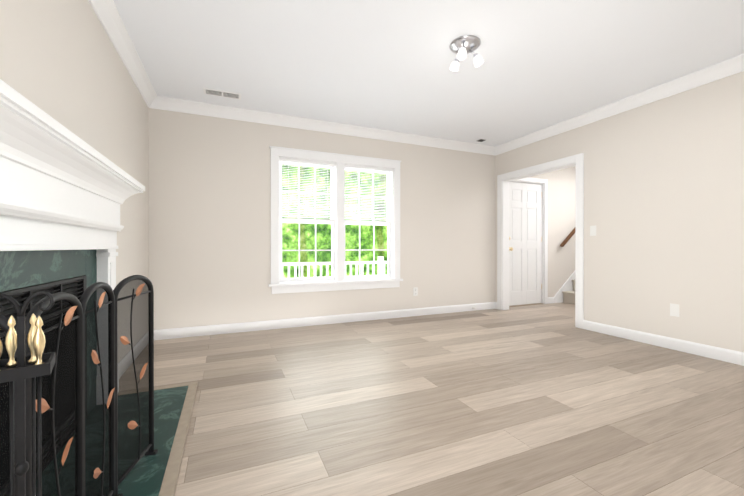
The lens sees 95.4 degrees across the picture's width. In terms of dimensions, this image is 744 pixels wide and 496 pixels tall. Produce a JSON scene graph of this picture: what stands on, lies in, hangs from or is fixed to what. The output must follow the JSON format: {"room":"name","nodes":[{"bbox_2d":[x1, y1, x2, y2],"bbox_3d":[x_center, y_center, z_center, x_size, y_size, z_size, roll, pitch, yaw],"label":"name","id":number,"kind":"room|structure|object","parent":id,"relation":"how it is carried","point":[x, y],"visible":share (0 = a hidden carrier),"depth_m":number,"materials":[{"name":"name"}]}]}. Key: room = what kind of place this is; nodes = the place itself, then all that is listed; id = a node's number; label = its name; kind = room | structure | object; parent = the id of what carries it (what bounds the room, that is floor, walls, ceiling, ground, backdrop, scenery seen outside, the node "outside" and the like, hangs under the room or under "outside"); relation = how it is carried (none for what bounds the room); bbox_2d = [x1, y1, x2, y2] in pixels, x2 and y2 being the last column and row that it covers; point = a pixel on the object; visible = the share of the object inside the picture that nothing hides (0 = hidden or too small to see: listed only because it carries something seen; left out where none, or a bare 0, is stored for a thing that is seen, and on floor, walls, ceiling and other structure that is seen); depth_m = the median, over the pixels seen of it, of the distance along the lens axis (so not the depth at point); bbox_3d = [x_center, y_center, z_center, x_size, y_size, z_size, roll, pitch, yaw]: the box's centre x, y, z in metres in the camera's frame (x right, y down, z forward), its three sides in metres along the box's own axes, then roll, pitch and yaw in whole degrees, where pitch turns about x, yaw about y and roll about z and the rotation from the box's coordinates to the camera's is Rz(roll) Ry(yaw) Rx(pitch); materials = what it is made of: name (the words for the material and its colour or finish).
{"room":"living room","nodes":[
{"label":"living room","id":0,"kind":"room"},
{"bbox_2d":[0,0,148,284],"bbox_3d":[-1.242,0.210,0.878,0.120,3.500,5.920,0,0,-23],"label":"wall","id":1,"kind":"structure","parent":0,"point":[61,62],"depth_m":1.94,"materials":[{"name":"paint"}]},
{"bbox_2d":[0,79,144,324],"bbox_3d":[-1.450,0.253,1.262,0.643,1.345,2.040,0,0,-23],"label":"fireplace","id":2,"kind":"object","parent":1,"relation":"attached to","point":[65,192],"visible":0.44,"depth_m":1.32,"materials":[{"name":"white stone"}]},
{"bbox_2d":[88,0,159,108],"bbox_3d":[-1.142,-1.486,0.900,0.090,0.108,5.652,0,0,-23],"label":"crown molding","id":3,"kind":"structure","parent":1,"relation":"attached to","point":[109,17],"depth_m":2.50,"materials":[{"name":"white wood"}]},
{"bbox_2d":[149,108,575,329],"bbox_3d":[1.542,0.197,5.214,8.420,3.500,0.150,0,0,-23],"label":"wall","id":4,"kind":"structure","parent":0,"point":[209,222],"depth_m":3.94,"materials":[{"name":"paint"}]},
{"bbox_2d":[154,302,496,339],"bbox_3d":[-0.175,0.897,4.375,4.602,0.105,0.041,0,0,-23],"label":"baseboard","id":5,"kind":"structure","parent":4,"relation":"attached to","point":[172,333],"depth_m":4.12,"materials":[{"name":"white wood"}]},
{"bbox_2d":[156,96,495,155],"bbox_3d":[-0.173,-1.496,4.344,4.410,0.108,0.090,0,0,-23],"label":"crown molding","id":6,"kind":"structure","parent":4,"relation":"attached to","point":[166,103],"depth_m":4.10,"materials":[{"name":"white wood"}]},
{"bbox_2d":[268,146,402,293],"bbox_3d":[-0.422,-0.327,4.338,1.754,1.723,0.203,0,0,-23],"label":"window","id":7,"kind":"structure","parent":4,"relation":"in","point":[337,279],"depth_m":4.28,"materials":[{"name":"white wood"}]},
{"bbox_2d":[280,158,391,222],"bbox_3d":[-0.415,-0.706,4.320,1.488,0.723,0.033,0,0,-23],"label":"window blinds","id":8,"kind":"object","parent":7,"relation":"attached to","point":[288,161],"visible":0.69,"depth_m":4.26,"materials":[{"name":"white plastic"}]},
{"bbox_2d":[413,287,417,295],"bbox_3d":[0.609,0.609,4.727,0.072,0.116,0.008,0,0,-23],"label":"electrical outlet","id":9,"kind":"object","parent":4,"relation":"attached to","point":[415,291],"visible":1,"depth_m":4.72,"materials":[{"name":"plastic"}]},
{"bbox_2d":[509,182,541,305],"bbox_3d":[2.519,-0.071,5.570,0.806,2.003,0.113,0,0,-23],"label":"front door","id":10,"kind":"structure","parent":4,"relation":"in","point":[525,243],"depth_m":5.59,"materials":[{"name":"white wood"}]},
{"bbox_2d":[509,177,547,306],"bbox_3d":[2.496,-0.106,5.613,0.970,2.105,0.167,0,0,-23],"label":"door frame","id":11,"kind":"structure","parent":4,"relation":"attached to","point":[543,183],"depth_m":5.71,"materials":[{"name":"white wood"}]},
{"bbox_2d":[554,271,574,302],"bbox_3d":[4.084,0.024,6.213,2.080,1.840,0.019,0,0,-23],"label":"skirt","id":12,"kind":"object","parent":4,"relation":"attached to","point":[566,286],"visible":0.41,"depth_m":5.90,"materials":[{"name":"white wood"}]},
{"bbox_2d":[560,228,574,246],"bbox_3d":[4.118,-0.845,6.180,1.969,1.645,0.102,0,0,-23],"label":"handrail","id":13,"kind":"object","parent":4,"relation":"attached to","point":[567,239],"visible":0.27,"depth_m":5.82,"materials":[{"name":"brown wood"}]},
{"bbox_2d":[113,0,743,145],"bbox_3d":[2.626,-1.595,2.534,8.540,0.100,5.920,0,0,-23],"label":"ceiling","id":14,"kind":"structure","parent":0,"point":[382,64],"depth_m":2.70,"materials":[{"name":"paint"}]},
{"bbox_2d":[203,88,240,99],"bbox_3d":[-1.496,-1.541,3.387,0.340,0.010,0.130,0,0,-23],"label":"ceiling vent","id":15,"kind":"object","parent":14,"relation":"in","point":[208,91],"visible":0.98,"depth_m":3.37,"materials":[{"name":"white metal"}]},
{"bbox_2d":[449,35,483,70],"bbox_3d":[0.709,-1.465,2.586,0.254,0.158,0.256,0,0,-23],"label":"ceiling light","id":16,"kind":"object","parent":14,"relation":"attached to","point":[461,47],"visible":1,"depth_m":2.53,"materials":[{"name":"white glass"}]},
{"bbox_2d":[154,302,743,495],"bbox_3d":[2.626,1.005,2.542,8.540,0.100,5.920,0,0,-23],"label":"floor","id":17,"kind":"structure","parent":0,"point":[551,399],"depth_m":1.99,"materials":[{"name":"brown wood"}]},
{"bbox_2d":[118,381,197,495],"bbox_3d":[-1.105,0.942,1.412,0.547,0.032,1.800,0,0,-23],"label":"hearth","id":18,"kind":"object","parent":17,"relation":"on","point":[157,474],"visible":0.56,"depth_m":1.58,"materials":[{"name":"green stone"}]},
{"bbox_2d":[0,290,54,495],"bbox_3d":[-0.649,0.504,0.627,0.168,0.848,0.168,0,0,-23],"label":"fireplace tools","id":19,"kind":"object","parent":18,"relation":"on","point":[21,367],"visible":1,"depth_m":0.63,"materials":[{"name":"black metal"}]},
{"bbox_2d":[0,275,157,495],"bbox_3d":[-0.953,0.518,1.065,0.336,0.814,0.896,0,0,-23],"label":"fire screen","id":20,"kind":"object","parent":18,"relation":"on","point":[97,407],"visible":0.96,"depth_m":1.05,"materials":[{"name":"black metal"}]},
{"bbox_2d":[562,279,574,303],"bbox_3d":[4.356,0.041,5.796,1.910,1.810,0.958,0,0,-23],"label":"stairs","id":21,"kind":"structure","parent":17,"relation":"on","point":[568,296],"depth_m":5.80,"materials":[{"name":"carpet"}]},
{"bbox_2d":[495,71,743,351],"bbox_3d":[3.124,0.205,2.672,0.120,3.500,5.770,0,0,-23],"label":"wall","id":22,"kind":"structure","parent":0,"point":[664,195],"depth_m":3.24,"materials":[{"name":"paint"}]},
{"bbox_2d":[497,153,583,328],"bbox_3d":[2.279,-0.086,4.637,0.156,2.070,1.370,0,0,-23],"label":"trim","id":23,"kind":"structure","parent":22,"relation":"attached to","point":[577,160],"depth_m":4.56,"materials":[{"name":"white wood"}]},
{"bbox_2d":[590,225,595,235],"bbox_3d":[2.545,-0.199,3.886,0.018,0.116,0.072,0,0,-23],"label":"light switch","id":24,"kind":"object","parent":22,"relation":"attached to","point":[592,230],"visible":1,"depth_m":3.88,"materials":[{"name":"plastic"}]},
{"bbox_2d":[496,54,743,154],"bbox_3d":[3.005,-1.491,2.683,0.090,0.108,5.652,0,0,-23],"label":"crown molding","id":25,"kind":"structure","parent":22,"relation":"attached to","point":[734,65],"depth_m":3.41,"materials":[{"name":"white wood"}]},
{"bbox_2d":[583,320,743,365],"bbox_3d":[3.321,0.904,2.047,0.016,0.105,4.220,0,0,-23],"label":"baseboard","id":26,"kind":"structure","parent":22,"relation":"attached to","point":[721,354],"depth_m":3.20,"materials":[{"name":"white wood"}]},
{"bbox_2d":[670,303,678,316],"bbox_3d":[2.844,0.583,3.179,0.008,0.116,0.072,0,0,-23],"label":"electrical outlet","id":27,"kind":"object","parent":22,"relation":"attached to","point":[674,309],"visible":1,"depth_m":3.18,"materials":[{"name":"plastic"}]},
{"label":"outside","id":28,"kind":"structure","parent":0,"visible":0},
{"bbox_3d":[-0.436,1.232,5.488,7.000,0.070,1.890,0,0,-23],"label":"floor","id":29,"kind":"structure","parent":28,"visible":0},
{"bbox_2d":[282,256,386,277],"bbox_3d":[-0.750,0.679,6.217,6.090,1.029,0.090,0,0,-23],"label":"railing","id":30,"kind":"object","parent":29,"relation":"on","point":[379,262],"depth_m":6.17,"materials":[{"name":"white wood"}]},
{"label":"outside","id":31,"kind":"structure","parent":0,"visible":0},
{"bbox_2d":[282,164,386,277],"bbox_3d":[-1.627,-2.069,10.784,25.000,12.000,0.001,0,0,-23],"label":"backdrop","id":32,"kind":"structure","parent":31,"point":[293,236],"depth_m":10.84,"materials":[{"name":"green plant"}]}
]}

